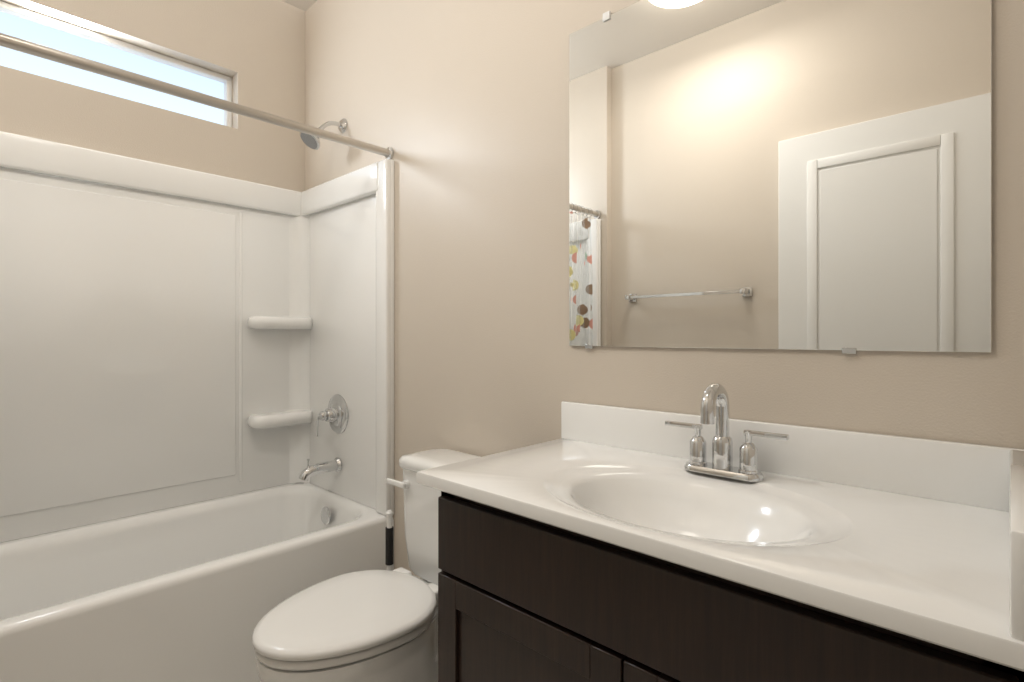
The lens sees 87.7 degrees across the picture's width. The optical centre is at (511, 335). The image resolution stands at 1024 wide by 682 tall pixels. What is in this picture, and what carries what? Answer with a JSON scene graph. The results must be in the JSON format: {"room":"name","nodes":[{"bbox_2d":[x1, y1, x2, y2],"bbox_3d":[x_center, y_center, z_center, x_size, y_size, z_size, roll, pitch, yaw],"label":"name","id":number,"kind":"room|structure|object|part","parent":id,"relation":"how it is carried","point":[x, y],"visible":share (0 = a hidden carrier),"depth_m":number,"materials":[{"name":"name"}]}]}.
{"room":"bathroom","nodes":[
{"label":"bathroom","id":0,"kind":"room"},
{"bbox_2d":[0,0,304,191],"bbox_3d":[-1.530,-0.191,2.030,0.140,2.680,1.470,0,0,43],"label":"wall","id":1,"kind":"structure","parent":0,"point":[254,50],"depth_m":2.17,"materials":[{"name":"paint"}]},
{"bbox_2d":[0,1,231,126],"bbox_3d":[-1.640,-1.014,1.934,0.040,0.243,1.158,0,0,43],"label":"window frame","id":2,"kind":"structure","parent":1,"relation":"in","point":[23,13],"depth_m":2.06,"materials":[{"name":"white plastic"}]},
{"bbox_2d":[0,118,393,542],"bbox_3d":[-1.192,-0.125,1.754,0.727,1.606,1.410,0,0,43],"label":"tub surround","id":3,"kind":"object","parent":1,"relation":"attached to","point":[171,336],"visible":0.9,"depth_m":2.07,"materials":[{"name":"white plastic"}]},
{"bbox_3d":[-0.796,0.546,2.207,0.062,0.088,0.173,0,0,43],"label":"tub spout mount","id":4,"kind":"part","parent":3,"relation":"part of","materials":[{"name":"silver metal"}]},
{"bbox_2d":[281,0,317,10],"bbox_3d":[-0.581,-1.571,1.144,2.736,0.080,1.750,0,0,43],"label":"ceiling","id":5,"kind":"structure","parent":0,"point":[304,5],"depth_m":2.46,"materials":[{"name":"paint"}]},
{"bbox_2d":[305,0,1023,577],"bbox_3d":[-0.032,-0.191,1.733,2.736,2.680,0.140,0,0,43],"label":"wall","id":6,"kind":"structure","parent":0,"point":[459,108],"depth_m":1.60,"materials":[{"name":"paint"}]},
{"bbox_2d":[0,33,393,158],"bbox_3d":[-0.950,-0.696,1.523,0.048,0.048,1.418,0,0,43],"label":"rail","id":7,"kind":"object","parent":6,"relation":"attached to","point":[37,50],"visible":0.94,"depth_m":1.50,"materials":[{"name":"silver metal"}]},
{"bbox_2d":[569,0,991,353],"bbox_3d":[0.469,-0.399,1.161,0.856,0.865,0.008,0,0,43],"label":"mirror","id":8,"kind":"object","parent":6,"relation":"attached to","point":[786,174],"visible":1,"depth_m":1.08,"materials":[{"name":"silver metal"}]},
{"bbox_3d":[-0.581,1.179,1.144,2.736,0.060,1.750,0,0,43],"label":"floor","id":9,"kind":"structure","parent":0,"visible":0},
{"bbox_2d":[0,483,393,681],"bbox_3d":[-1.192,0.914,1.754,0.726,0.470,1.408,0,0,43],"label":"bathtub","id":10,"kind":"object","parent":9,"relation":"on","point":[195,592],"visible":0.85,"depth_m":1.71,"materials":[{"name":"white plastic"}]},
{"bbox_2d":[252,448,482,681],"bbox_3d":[-0.349,0.761,1.454,0.389,0.776,0.678,0,0,43],"label":"toilet","id":11,"kind":"object","parent":9,"relation":"on","point":[371,626],"visible":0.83,"depth_m":1.33,"materials":[{"name":"white ceramic"}]},
{"bbox_2d":[385,510,392,570],"bbox_3d":[-0.402,0.861,1.751,0.104,0.576,0.104,0,0,43],"label":"toilet brush","id":12,"kind":"object","parent":9,"relation":"on","point":[389,544],"visible":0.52,"depth_m":1.74,"materials":[{"name":"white plastic"}]},
{"bbox_2d":[416,383,1023,681],"bbox_3d":[0.309,0.621,0.971,0.914,1.056,0.504,0,0,43],"label":"bathroom vanity","id":13,"kind":"object","parent":9,"relation":"on","point":[712,542],"visible":1,"depth_m":0.85,"materials":[{"name":"brown wood"}]},
{"bbox_2d":[664,383,789,481],"bbox_3d":[0.405,0.186,1.056,0.246,0.185,0.112,0,0,43],"label":"faucet","id":14,"kind":"object","parent":13,"relation":"on","point":[714,409],"depth_m":1.06,"materials":[{"name":"silver metal"}]},
{"label":"outside","id":15,"kind":"structure","parent":0,"visible":0},
{"bbox_2d":[0,11,223,124],"bbox_3d":[-1.698,-1.014,1.988,0.010,0.845,1.760,0,0,43],"label":"sky","id":16,"kind":"structure","parent":15,"point":[27,30],"depth_m":2.09,"materials":[{"name":"white"}]}
]}

